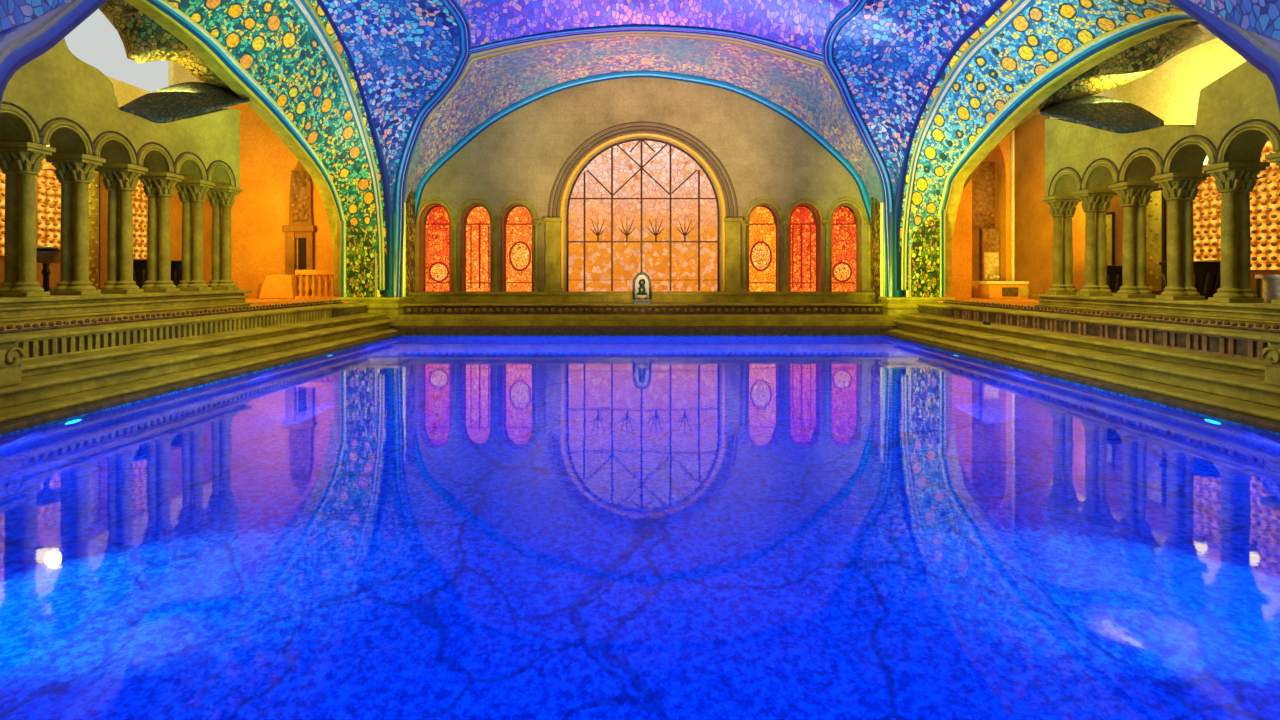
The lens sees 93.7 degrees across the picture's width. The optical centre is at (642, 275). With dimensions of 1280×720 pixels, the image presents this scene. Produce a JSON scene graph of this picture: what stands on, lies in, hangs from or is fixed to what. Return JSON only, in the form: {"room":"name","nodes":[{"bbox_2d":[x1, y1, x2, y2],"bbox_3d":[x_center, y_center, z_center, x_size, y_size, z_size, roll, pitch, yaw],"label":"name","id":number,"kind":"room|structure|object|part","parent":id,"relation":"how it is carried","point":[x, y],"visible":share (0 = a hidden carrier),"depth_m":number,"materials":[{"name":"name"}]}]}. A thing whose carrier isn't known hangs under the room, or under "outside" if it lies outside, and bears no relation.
{"room":"spa","nodes":[
{"label":"spa","id":0,"kind":"room"},
{"bbox_2d":[0,63,229,288],"bbox_3d":[-13.300,-3.100,8.400,0.200,9.400,21.600,0,0,0],"label":"wall","id":1,"kind":"structure","parent":0,"point":[175,204],"depth_m":15.86,"materials":[{"name":"brown paint"}]},
{"bbox_2d":[0,169,37,256],"bbox_3d":[-13.110,-1.466,12.414,0.120,2.188,1.104,0,0,0],"label":"lattice screen","id":2,"kind":"object","parent":1,"relation":"attached to","point":[2,176],"visible":0.11,"depth_m":12.30,"materials":[{"name":"brown stone"}]},
{"bbox_3d":[-13.145,-1.450,12.414,0.030,2.100,1.000,0,0,0],"label":"glowing panel","id":3,"kind":"part","parent":2,"relation":"part of","materials":[{"name":"orange glass"}]},
{"bbox_2d":[36,164,60,248],"bbox_3d":[-13.110,-1.412,13.289,0.120,2.096,1.404,0,0,0],"label":"lattice screen","id":4,"kind":"object","parent":1,"relation":"attached to","point":[49,188],"visible":0.43,"depth_m":13.25,"materials":[{"name":"brown stone"}]},
{"bbox_3d":[-13.110,-1.412,13.289,0.120,2.096,1.404,0,0,0],"label":"frame","id":5,"kind":"part","parent":4,"relation":"part of","materials":[{"name":"brown stone"}]},
{"bbox_2d":[88,170,99,289],"bbox_3d":[-13.132,-1.200,14.270,0.076,3.200,0.500,0,0,0],"label":"relief","id":6,"kind":"object","parent":1,"relation":"attached to","point":[94,187],"visible":0.56,"depth_m":14.36,"materials":[{"name":"brown metal"}]},
{"bbox_2d":[64,8,175,92],"bbox_3d":[-13.255,-6.100,14.050,0.210,2.400,5.700,0,0,0],"label":"skylight","id":7,"kind":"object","parent":1,"relation":"in","point":[96,42],"depth_m":15.08,"materials":[{"name":"beige paint"}]},
{"bbox_3d":[-13.225,-6.100,14.050,0.150,2.400,5.700,0,0,0],"label":"frame","id":8,"kind":"part","parent":7,"relation":"part of","materials":[{"name":"beige paint"}]},
{"bbox_2d":[132,179,147,258],"bbox_3d":[-13.110,-1.670,15.714,0.120,2.780,1.054,0,0,0],"label":"lattice screen","id":9,"kind":"object","parent":1,"relation":"attached to","point":[140,200],"visible":0.34,"depth_m":15.65,"materials":[{"name":"brown stone"}]},
{"bbox_2d":[0,38,239,187],"bbox_3d":[-9.005,-3.257,9.945,0.590,2.713,6.150,0,0,0],"label":"wall","id":10,"kind":"structure","parent":0,"point":[57,99],"depth_m":9.66,"materials":[{"name":"paint"}]},
{"bbox_3d":[-8.740,-2.132,9.945,0.060,0.427,5.762,0,0,0],"label":"moulding","id":11,"kind":"part","parent":10,"relation":"part of","materials":[{"name":"green stone"}]},
{"bbox_3d":[-8.740,-2.159,9.945,0.036,0.479,5.871,0,0,0],"label":"shadow moulding","id":12,"kind":"part","parent":10,"relation":"part of","materials":[{"name":"stone"}]},
{"bbox_2d":[4,298,348,329],"bbox_3d":[-10.775,0.900,8.400,4.850,0.400,21.600,0,0,0],"label":"floor","id":13,"kind":"structure","parent":0,"point":[256,302],"depth_m":15.27,"materials":[{"name":"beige stone"}]},
{"bbox_2d":[0,142,55,296],"bbox_3d":[-9.025,-0.800,8.700,0.630,2.200,0.420,0,0,0],"label":"column","id":14,"kind":"structure","parent":13,"relation":"on","point":[20,162],"depth_m":8.63,"materials":[{"name":"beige stone"}]},
{"bbox_2d":[36,246,59,291],"bbox_3d":[-9.600,-0.090,9.650,0.470,0.780,0.470,0,0,0],"label":"pedestal table","id":15,"kind":"object","parent":13,"relation":"on","point":[46,255],"visible":0.66,"depth_m":9.60,"materials":[{"name":"brown wood"}]},
{"bbox_3d":[-9.600,0.050,9.650,0.340,0.500,0.340,0,0,0],"label":"stem","id":16,"kind":"part","parent":15,"relation":"part of","materials":[{"name":"black wood"}]},
{"bbox_2d":[36,251,59,263],"bbox_3d":[-9.600,-0.295,9.650,0.470,0.190,0.470,0,0,0],"label":"bowl","id":17,"kind":"object","parent":15,"relation":"on","point":[45,257],"depth_m":9.54,"materials":[{"name":"brown stone"}]},
{"bbox_2d":[44,154,105,294],"bbox_3d":[-9.025,-0.800,9.530,0.630,2.200,0.420,0,0,0],"label":"column","id":18,"kind":"structure","parent":13,"relation":"on","point":[74,172],"depth_m":9.46,"materials":[{"name":"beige stone"}]},
{"bbox_2d":[95,164,147,293],"bbox_3d":[-9.025,-0.800,10.360,0.630,2.200,0.420,0,0,0],"label":"column","id":19,"kind":"structure","parent":13,"relation":"on","point":[120,180],"depth_m":10.28,"materials":[{"name":"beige stone"}]},
{"bbox_2d":[0,290,252,327],"bbox_3d":[-9.481,0.525,9.084,1.862,0.450,8.192,0,0,0],"label":"plinth","id":20,"kind":"object","parent":13,"relation":"on","point":[14,311],"visible":0.91,"depth_m":9.73,"materials":[{"name":"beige stone"}]},
{"bbox_2d":[133,259,146,287],"bbox_3d":[-9.750,-0.009,11.720,0.772,0.618,0.772,0,0,0],"label":"tub","id":21,"kind":"object","parent":13,"relation":"on","point":[139,265],"visible":0.21,"depth_m":11.44,"materials":[{"name":"brown metal"}]},
{"bbox_2d":[138,172,183,291],"bbox_3d":[-9.025,-0.800,11.190,0.630,2.200,0.420,0,0,0],"label":"column","id":22,"kind":"structure","parent":13,"relation":"on","point":[158,187],"depth_m":11.11,"materials":[{"name":"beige stone"}]},
{"bbox_2d":[171,260,181,287],"bbox_3d":[-9.750,-0.009,12.500,0.652,0.618,0.652,0,0,0],"label":"tub","id":23,"kind":"object","parent":13,"relation":"on","point":[176,265],"visible":0.19,"depth_m":12.30,"materials":[{"name":"brown metal"}]},
{"bbox_2d":[175,180,214,290],"bbox_3d":[-9.025,-0.800,12.020,0.630,2.200,0.420,0,0,0],"label":"column","id":24,"kind":"structure","parent":13,"relation":"on","point":[189,191],"depth_m":11.94,"materials":[{"name":"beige stone"}]},
{"bbox_2d":[206,186,242,289],"bbox_3d":[-9.025,-0.800,12.850,0.630,2.200,0.420,0,0,0],"label":"column","id":25,"kind":"structure","parent":13,"relation":"on","point":[220,197],"depth_m":12.77,"materials":[{"name":"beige stone"}]},
{"bbox_2d":[256,274,298,298],"bbox_3d":[-11.216,0.320,18.450,1.178,0.760,0.500,0,0,0],"label":"seat","id":26,"kind":"object","parent":13,"relation":"on","point":[276,286],"visible":0.92,"depth_m":18.20,"materials":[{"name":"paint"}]},
{"bbox_3d":[-11.711,0.479,18.425,0.188,0.443,0.250,0,0,0],"label":"arm","id":27,"kind":"part","parent":26,"relation":"part of","materials":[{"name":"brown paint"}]},
{"bbox_2d":[282,160,316,295],"bbox_3d":[-11.184,-1.534,18.955,1.504,4.467,0.450,0,0,0],"label":"shrine","id":28,"kind":"object","parent":13,"relation":"on","point":[300,226],"visible":0.84,"depth_m":19.04,"materials":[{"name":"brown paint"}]},
{"bbox_2d":[295,270,340,298],"bbox_3d":[-9.952,0.254,18.400,1.280,0.892,0.300,0,0,0],"label":"balustrade","id":29,"kind":"object","parent":13,"relation":"on","point":[300,273],"visible":0.92,"depth_m":18.34,"materials":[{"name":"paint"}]},
{"bbox_3d":[-9.952,-0.112,18.400,1.280,0.160,0.300,0,0,0],"label":"rail","id":30,"kind":"part","parent":29,"relation":"part of","materials":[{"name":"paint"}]},
{"bbox_3d":[-9.952,0.660,18.400,1.280,0.080,0.300,0,0,0],"label":"foot rail","id":31,"kind":"part","parent":29,"relation":"part of","materials":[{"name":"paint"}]},
{"bbox_2d":[120,82,249,122],"bbox_3d":[-9.209,-3.580,12.445,1.010,1.667,4.882,0,0,0],"label":"ceiling","id":32,"kind":"structure","parent":0,"point":[176,102],"depth_m":11.90,"materials":[{"name":"stone"}]},
{"bbox_2d":[99,0,283,142],"bbox_3d":[-9.300,-3.472,14.651,0.834,2.907,8.884,0,0,0],"label":"ceiling","id":33,"kind":"structure","parent":0,"point":[143,39],"depth_m":11.34,"materials":[{"name":"tile"}]},
{"bbox_2d":[0,335,402,436],"bbox_3d":[-6.550,2.465,6.800,0.300,1.770,18.400,0,0,0],"label":"wall","id":34,"kind":"structure","parent":0,"point":[402,335],"depth_m":7.90,"materials":[{"name":"tile"}]},
{"bbox_2d":[0,299,402,434],"bbox_3d":[-7.500,1.121,7.438,2.200,0.959,19.725,0,0,0],"label":"steps","id":35,"kind":"structure","parent":34,"relation":"on","point":[67,370],"depth_m":9.02,"materials":[{"name":"stone"}]},
{"bbox_2d":[0,334,25,387],"bbox_3d":[-7.737,0.930,5.935,1.675,0.560,1.570,0,0,0],"label":"pedestal","id":36,"kind":"object","parent":35,"relation":"on","point":[11,356],"visible":1,"depth_m":6.59,"materials":[{"name":"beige stone"}]},
{"bbox_2d":[0,0,390,291],"bbox_3d":[-8.055,-3.123,11.815,1.850,7.547,11.270,0,0,0],"label":"arch","id":37,"kind":"object","parent":36,"relation":"on","point":[295,68],"visible":0.92,"depth_m":13.80,"materials":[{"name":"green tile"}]},
{"bbox_2d":[331,296,417,318],"bbox_3d":[-7.862,0.905,17.875,1.925,0.610,1.850,0,0,0],"label":"pedestal","id":38,"kind":"object","parent":35,"relation":"on","point":[393,306],"visible":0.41,"depth_m":17.00,"materials":[{"name":"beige stone"}]},
{"bbox_2d":[341,191,414,296],"bbox_3d":[-7.710,-1.000,17.815,1.820,3.200,1.770,0,0,0],"label":"pier","id":39,"kind":"object","parent":38,"relation":"on","point":[358,261],"visible":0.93,"depth_m":17.08,"materials":[{"name":"tile"}]},
{"bbox_3d":[-8.035,-0.500,17.080,0.830,2.200,0.001,0,0,0],"label":"panel","id":40,"kind":"part","parent":39,"relation":"part of","materials":[{"name":"tile"}]},
{"bbox_2d":[230,77,1010,297],"bbox_3d":[-0.700,-3.100,19.450,25.400,9.400,0.500,0,0,0],"label":"wall","id":41,"kind":"structure","parent":0,"point":[763,153],"depth_m":19.20,"materials":[{"name":"paint"}]},
{"bbox_2d":[417,197,454,291],"bbox_3d":[-6.656,-1.019,19.302,1.308,3.038,0.295,0,0,0],"label":"window","id":42,"kind":"structure","parent":41,"relation":"in","point":[438,227],"depth_m":19.42,"materials":[{"name":"red glass"}]},
{"bbox_2d":[456,197,495,291],"bbox_3d":[-5.344,-1.019,19.302,1.308,3.038,0.295,0,0,0],"label":"window","id":43,"kind":"structure","parent":41,"relation":"in","point":[479,220],"depth_m":19.42,"materials":[{"name":"orange glass"}]},
{"bbox_2d":[496,197,537,291],"bbox_3d":[-4.032,-1.019,19.302,1.350,3.038,0.295,0,0,0],"label":"window","id":44,"kind":"structure","parent":41,"relation":"in","point":[519,227],"depth_m":19.42,"materials":[{"name":"orange glass"}]},
{"bbox_2d":[422,291,858,291],"bbox_3d":[0.000,1.050,19.375,16.200,1.100,0.350,0,0,0],"label":"trim","id":45,"kind":"structure","parent":41,"relation":"attached to","point":[422,291],"depth_m":19.36,"materials":[{"name":"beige stone"}]},
{"bbox_2d":[416,220,868,223],"bbox_3d":[-0.096,-1.728,19.150,14.848,0.128,0.140,0,0,0],"label":"trim","id":46,"kind":"structure","parent":41,"relation":"attached to","point":[452,221],"depth_m":19.08,"materials":[{"name":"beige stone"}]},
{"bbox_2d":[543,122,742,291],"bbox_3d":[0.000,-2.219,19.215,6.336,5.438,0.430,0,0,0],"label":"window","id":47,"kind":"structure","parent":41,"relation":"in","point":[648,206],"depth_m":19.40,"materials":[{"name":"orange glass"}]},
{"bbox_3d":[0.000,-1.952,19.200,4.902,4.903,0.070,0,0,0],"label":"dark frame","id":48,"kind":"part","parent":47,"relation":"part of","materials":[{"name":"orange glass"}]},
{"bbox_2d":[743,197,784,291],"bbox_3d":[3.872,-1.019,19.302,1.350,3.038,0.295,0,0,0],"label":"window","id":49,"kind":"structure","parent":41,"relation":"in","point":[761,227],"depth_m":19.42,"materials":[{"name":"orange glass"}]},
{"bbox_2d":[785,197,824,291],"bbox_3d":[5.184,-1.019,19.302,1.308,3.038,0.295,0,0,0],"label":"window","id":50,"kind":"structure","parent":41,"relation":"in","point":[802,228],"depth_m":19.42,"materials":[{"name":"red glass"}]},
{"bbox_2d":[826,197,865,291],"bbox_3d":[6.496,-1.019,19.302,1.308,3.038,0.295,0,0,0],"label":"window","id":51,"kind":"structure","parent":41,"relation":"in","point":[843,227],"depth_m":19.42,"materials":[{"name":"red glass"}]},
{"bbox_2d":[945,278,970,297],"bbox_3d":[9.904,0.382,19.160,1.120,0.636,0.080,0,0,0],"label":"trim","id":52,"kind":"structure","parent":41,"relation":"attached to","point":[961,287],"depth_m":19.12,"materials":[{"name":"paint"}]},
{"bbox_2d":[1011,130,1013,280],"bbox_3d":[11.856,-2.600,19.130,0.224,6.600,0.140,0,0,0],"label":"trim","id":53,"kind":"structure","parent":41,"relation":"attached to","point":[1012,132],"depth_m":19.09,"materials":[{"name":"beige paint"}]},
{"bbox_2d":[0,336,1279,719],"bbox_3d":[0.000,1.600,6.800,12.800,0.001,18.400,0,0,0],"label":"pool water","id":54,"kind":"object","parent":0,"point":[403,527],"visible":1,"depth_m":3.56,"materials":[{"name":"blue liquid"}]},
{"bbox_2d":[0,0,1279,296],"bbox_3d":[0.047,-3.782,11.450,15.062,8.864,15.000,0,0,0],"label":"ceiling","id":55,"kind":"structure","parent":0,"point":[856,76],"depth_m":15.63,"materials":[{"name":"blue tile"}]},
{"bbox_2d":[424,205,856,290],"bbox_3d":[0.000,-3.100,20.150,16.200,9.400,0.100,0,0,0],"label":"wall","id":56,"kind":"structure","parent":0,"point":[512,208],"depth_m":20.10,"materials":[{"name":"brown paint"}]},
{"bbox_2d":[403,335,882,335],"bbox_3d":[0.000,2.465,16.150,13.400,1.770,0.300,0,0,0],"label":"wall","id":57,"kind":"structure","parent":0,"point":[403,335],"depth_m":16.00,"materials":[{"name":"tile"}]},
{"bbox_2d":[388,292,897,334],"bbox_3d":[0.000,1.050,17.610,15.200,1.100,3.180,0,0,0],"label":"steps","id":58,"kind":"structure","parent":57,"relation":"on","point":[433,313],"depth_m":17.30,"materials":[{"name":"stone"}]},
{"bbox_2d":[450,223,458,291],"bbox_3d":[-5.984,-0.582,19.082,0.220,2.164,0.225,0,0,0],"label":"colonnette","id":59,"kind":"object","parent":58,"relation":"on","point":[454,225],"visible":1,"depth_m":19.04,"materials":[{"name":"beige stone"}]},
{"bbox_2d":[491,223,499,291],"bbox_3d":[-4.688,-0.582,19.082,0.220,2.164,0.225,0,0,0],"label":"colonnette","id":60,"kind":"object","parent":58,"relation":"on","point":[495,225],"visible":1,"depth_m":19.04,"materials":[{"name":"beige stone"}]},
{"bbox_2d":[532,223,539,291],"bbox_3d":[-3.392,-0.582,19.082,0.220,2.164,0.225,0,0,0],"label":"colonnette","id":61,"kind":"object","parent":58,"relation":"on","point":[536,225],"visible":1,"depth_m":19.03,"materials":[{"name":"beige stone"}]},
{"bbox_2d":[633,272,650,303],"bbox_3d":[-0.029,0.347,17.490,0.550,0.925,0.520,0,0,0],"label":"niche","id":62,"kind":"object","parent":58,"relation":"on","point":[641,281],"visible":1,"depth_m":17.44,"materials":[{"name":"white stone"}]},
{"bbox_2d":[635,295,647,298],"bbox_3d":[-0.029,0.610,17.430,0.400,0.120,0.400,0,0,0],"label":"basin","id":63,"kind":"object","parent":62,"relation":"in","point":[636,296],"depth_m":17.33,"materials":[{"name":"stone"}]},
{"bbox_3d":[0.000,0.700,18.250,15.200,0.400,1.900,0,0,0],"label":"sill","id":64,"kind":"part","parent":58,"relation":"part of","materials":[{"name":"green stone"}]},
{"bbox_2d":[741,223,748,291],"bbox_3d":[3.232,-0.582,19.082,0.220,2.164,0.225,0,0,0],"label":"colonnette","id":65,"kind":"object","parent":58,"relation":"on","point":[744,225],"visible":1,"depth_m":19.03,"materials":[{"name":"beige stone"}]},
{"bbox_2d":[782,223,789,291],"bbox_3d":[4.544,-0.582,19.082,0.220,2.164,0.225,0,0,0],"label":"colonnette","id":66,"kind":"object","parent":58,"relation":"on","point":[785,225],"visible":1,"depth_m":19.04,"materials":[{"name":"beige stone"}]},
{"bbox_2d":[823,223,831,291],"bbox_3d":[5.856,-0.582,19.082,0.220,2.164,0.225,0,0,0],"label":"colonnette","id":67,"kind":"object","parent":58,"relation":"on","point":[827,225],"visible":1,"depth_m":19.04,"materials":[{"name":"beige stone"}]},
{"bbox_2d":[865,223,870,291],"bbox_3d":[7.200,-0.582,19.082,0.220,2.164,0.225,0,0,0],"label":"colonnette","id":68,"kind":"object","parent":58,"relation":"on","point":[867,224],"visible":0.8,"depth_m":19.04,"materials":[{"name":"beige stone"}]},
{"bbox_2d":[875,285,885,303],"bbox_3d":[7.052,0.445,17.698,0.408,0.731,0.284,0,0,0],"label":"post","id":69,"kind":"object","parent":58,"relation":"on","point":[877,288],"visible":0.25,"depth_m":17.63,"materials":[{"name":"stone"}]},
{"bbox_2d":[972,152,996,280],"bbox_3d":[10.050,-3.100,19.750,3.900,9.400,0.100,0,0,0],"label":"wall","id":70,"kind":"structure","parent":0,"point":[976,233],"depth_m":19.70,"materials":[{"name":"brown paint"}]},
{"bbox_2d":[883,335,1279,434],"bbox_3d":[6.550,2.465,6.800,0.300,1.770,18.400,0,0,0],"label":"wall","id":71,"kind":"structure","parent":0,"point":[883,335],"depth_m":7.97,"materials":[{"name":"stone"}]},
{"bbox_2d":[883,299,1279,432],"bbox_3d":[7.500,1.121,7.450,2.200,0.959,19.700,0,0,0],"label":"steps","id":72,"kind":"structure","parent":71,"relation":"on","point":[1218,370],"depth_m":9.06,"materials":[{"name":"stone"}]},
{"bbox_2d":[868,296,954,318],"bbox_3d":[7.862,0.905,17.875,1.925,0.610,1.850,0,0,0],"label":"pedestal","id":73,"kind":"object","parent":72,"relation":"on","point":[892,306],"visible":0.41,"depth_m":17.00,"materials":[{"name":"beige stone"}]},
{"bbox_2d":[871,197,944,296],"bbox_3d":[7.710,-1.000,17.815,1.820,3.200,1.770,0,0,0],"label":"pier","id":74,"kind":"object","parent":73,"relation":"on","point":[927,252],"visible":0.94,"depth_m":17.08,"materials":[{"name":"yellow tile"}]},
{"bbox_3d":[8.035,-0.500,17.080,0.830,2.200,0.001,0,0,0],"label":"panel","id":75,"kind":"part","parent":74,"relation":"part of","materials":[{"name":"tile"}]},
{"bbox_2d":[1260,334,1279,385],"bbox_3d":[7.737,0.930,5.935,1.675,0.560,1.570,0,0,0],"label":"pedestal","id":76,"kind":"object","parent":72,"relation":"on","point":[1271,355],"visible":1,"depth_m":6.62,"materials":[{"name":"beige stone"}]},
{"bbox_2d":[895,0,1279,291],"bbox_3d":[8.055,-2.686,11.817,1.850,6.674,11.274,0,0,0],"label":"arch","id":77,"kind":"object","parent":76,"relation":"on","point":[1016,54],"visible":0.91,"depth_m":13.20,"materials":[{"name":"multicoloured tile"}]},
{"bbox_2d":[963,21,1216,189],"bbox_3d":[9.300,-3.275,14.079,0.836,2.171,9.167,0,0,0],"label":"ceiling","id":78,"kind":"structure","parent":0,"point":[1140,59],"depth_m":11.54,"materials":[{"name":"tile"}]},
{"bbox_2d":[1040,95,1163,132],"bbox_3d":[9.211,-3.287,12.350,1.007,1.535,4.620,0,0,0],"label":"ceiling","id":79,"kind":"structure","parent":0,"point":[1109,114],"depth_m":11.87,"materials":[{"name":"stone"}]},
{"bbox_2d":[937,298,1279,329],"bbox_3d":[10.075,0.900,8.400,3.450,0.400,21.600,0,0,0],"label":"floor","id":80,"kind":"structure","parent":0,"point":[1025,302],"depth_m":15.85,"materials":[{"name":"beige stone"}]},
{"bbox_2d":[975,281,1028,298],"bbox_3d":[11.760,0.430,18.700,2.464,0.540,0.700,0,0,0],"label":"bench","id":81,"kind":"object","parent":80,"relation":"on","point":[987,289],"visible":0.53,"depth_m":18.40,"materials":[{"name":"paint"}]},
{"bbox_3d":[11.248,0.486,18.385,0.480,0.268,0.050,0,0,0],"label":"panel","id":82,"kind":"part","parent":81,"relation":"part of","materials":[{"name":"stone"}]},
{"bbox_3d":[11.760,0.486,18.385,0.416,0.268,0.050,0,0,0],"label":"panel","id":83,"kind":"part","parent":81,"relation":"part of","materials":[{"name":"orange stone"}]},
{"bbox_2d":[1042,196,1080,294],"bbox_3d":[9.025,-0.650,12.900,0.630,2.100,0.420,0,0,0],"label":"column","id":84,"kind":"structure","parent":80,"relation":"on","point":[1060,206],"depth_m":12.82,"materials":[{"name":"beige stone"}]},
{"bbox_2d":[1073,189,1116,295],"bbox_3d":[9.025,-0.650,11.960,0.630,2.100,0.420,0,0,0],"label":"column","id":85,"kind":"structure","parent":80,"relation":"on","point":[1095,204],"depth_m":11.88,"materials":[{"name":"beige stone"}]},
{"bbox_2d":[1107,265,1122,293],"bbox_3d":[9.700,0.091,12.500,0.772,0.618,0.772,0,0,0],"label":"tub","id":86,"kind":"object","parent":80,"relation":"on","point":[1114,272],"visible":0.23,"depth_m":12.21,"materials":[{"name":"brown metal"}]},
{"bbox_2d":[1109,182,1159,297],"bbox_3d":[9.025,-0.650,11.020,0.630,2.100,0.420,0,0,0],"label":"column","id":87,"kind":"structure","parent":80,"relation":"on","point":[1134,197],"depth_m":10.94,"materials":[{"name":"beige stone"}]},
{"bbox_2d":[1031,294,1279,327],"bbox_3d":[9.475,0.575,9.115,1.850,0.350,8.230,0,0,0],"label":"plinth","id":88,"kind":"object","parent":80,"relation":"on","point":[1265,313],"visible":0.85,"depth_m":9.80,"materials":[{"name":"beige stone"}]},
{"bbox_2d":[1151,173,1209,299],"bbox_3d":[9.025,-0.650,10.080,0.630,2.100,0.420,0,0,0],"label":"column","id":89,"kind":"structure","parent":80,"relation":"on","point":[1180,190],"depth_m":10.00,"materials":[{"name":"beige stone"}]},
{"bbox_2d":[1159,261,1220,298],"bbox_3d":[9.750,0.071,10.650,0.912,0.657,0.912,0,0,0],"label":"tub","id":90,"kind":"object","parent":80,"relation":"on","point":[1207,274],"visible":0.46,"depth_m":10.31,"materials":[{"name":"brown metal"}]},
{"bbox_2d":[1202,162,1269,302],"bbox_3d":[9.025,-0.650,9.140,0.630,2.100,0.420,0,0,0],"label":"column","id":91,"kind":"structure","parent":80,"relation":"on","point":[1235,181],"depth_m":9.06,"materials":[{"name":"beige stone"}]},
{"bbox_2d":[1255,275,1279,301],"bbox_3d":[9.700,0.190,9.100,0.400,0.420,0.440,0,0,0],"label":"stool","id":92,"kind":"object","parent":80,"relation":"on","point":[1270,284],"visible":0.84,"depth_m":9.15,"materials":[{"name":"stone"}]},
{"bbox_3d":[9.530,0.215,9.290,0.044,0.370,0.038,0,0,0],"label":"leg","id":93,"kind":"part","parent":92,"relation":"part of","materials":[{"name":"brown metal"}]},
{"bbox_3d":[9.700,0.010,9.100,0.400,0.060,0.440,0,0,0],"label":"seat","id":94,"kind":"part","parent":92,"relation":"part of","materials":[{"name":"stone"}]},
{"bbox_2d":[1265,152,1279,304],"bbox_3d":[9.025,-0.650,8.200,0.630,2.100,0.420,0,0,0],"label":"column","id":95,"kind":"structure","parent":80,"relation":"on","point":[1273,157],"depth_m":8.30,"materials":[{"name":"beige stone"}]},
{"bbox_2d":[1014,37,1279,298],"bbox_3d":[11.900,-3.100,8.400,0.200,9.400,21.600,0,0,0],"label":"wall","id":96,"kind":"structure","parent":0,"point":[1033,219],"depth_m":16.11,"materials":[{"name":"brown paint"}]},
{"bbox_2d":[1106,212,1114,264],"bbox_3d":[11.732,-0.700,15.226,0.076,1.800,0.500,0,0,0],"label":"relief","id":97,"kind":"object","parent":96,"relation":"attached to","point":[1110,217],"visible":0.27,"depth_m":15.05,"materials":[{"name":"brown metal"}]},
{"bbox_2d":[1146,188,1165,293],"bbox_3d":[11.732,-0.800,13.910,0.076,2.400,0.800,0,0,0],"label":"relief","id":98,"kind":"object","parent":96,"relation":"attached to","point":[1156,208],"visible":0.56,"depth_m":13.73,"materials":[{"name":"brown metal"}]},
{"bbox_2d":[1203,157,1208,172],"bbox_3d":[11.610,-2.308,12.398,0.380,0.515,0.220,0,0,0],"label":"wall lamp","id":99,"kind":"object","parent":96,"relation":"attached to","point":[1206,158],"visible":0.13,"depth_m":12.31,"materials":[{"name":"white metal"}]},
{"bbox_2d":[1193,163,1220,260],"bbox_3d":[11.710,-1.312,12.620,0.120,2.095,1.354,0,0,0],"label":"lattice screen","id":100,"kind":"object","parent":96,"relation":"attached to","point":[1207,203],"visible":0.38,"depth_m":12.46,"materials":[{"name":"brown stone"}]},
{"bbox_2d":[1250,140,1279,271],"bbox_3d":[11.710,-1.316,11.346,0.120,2.489,1.304,0,0,0],"label":"lattice screen","id":101,"kind":"object","parent":96,"relation":"attached to","point":[1265,196],"visible":0.55,"depth_m":11.29,"materials":[{"name":"brown stone"}]},
{"bbox_2d":[1045,61,1279,197],"bbox_3d":[9.005,-3.087,10.080,0.590,2.775,5.980,0,0,0],"label":"wall","id":102,"kind":"structure","parent":0,"point":[1238,112],"depth_m":9.94,"materials":[{"name":"paint"}]},
{"bbox_3d":[8.740,-1.986,10.080,0.036,0.534,5.701,0,0,0],"label":"shadow moulding","id":103,"kind":"part","parent":102,"relation":"part of","materials":[{"name":"stone"}]},
{"bbox_3d":[8.740,-1.959,10.080,0.060,0.482,5.592,0,0,0],"label":"moulding","id":104,"kind":"part","parent":102,"relation":"part of","materials":[{"name":"green stone"}]},
{"bbox_3d":[10.050,1.150,19.450,3.900,0.900,0.500,0,0,0],"label":"baseboard","id":105,"kind":"structure","parent":0,"visible":0},
{"bbox_2d":[972,163,999,297],"bbox_3d":[11.088,-1.506,19.565,0.992,4.412,0.269,0,0,0],"label":"relief","id":106,"kind":"object","parent":105,"relation":"on","point":[983,180],"visible":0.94,"depth_m":19.63,"materials":[{"name":"brown stone"}]},
{"bbox_3d":[11.312,-0.320,19.485,0.480,0.896,0.030,0,0,0],"label":"gilded panel","id":107,"kind":"part","parent":106,"relation":"part of","materials":[{"name":"gold metal"}]}
]}

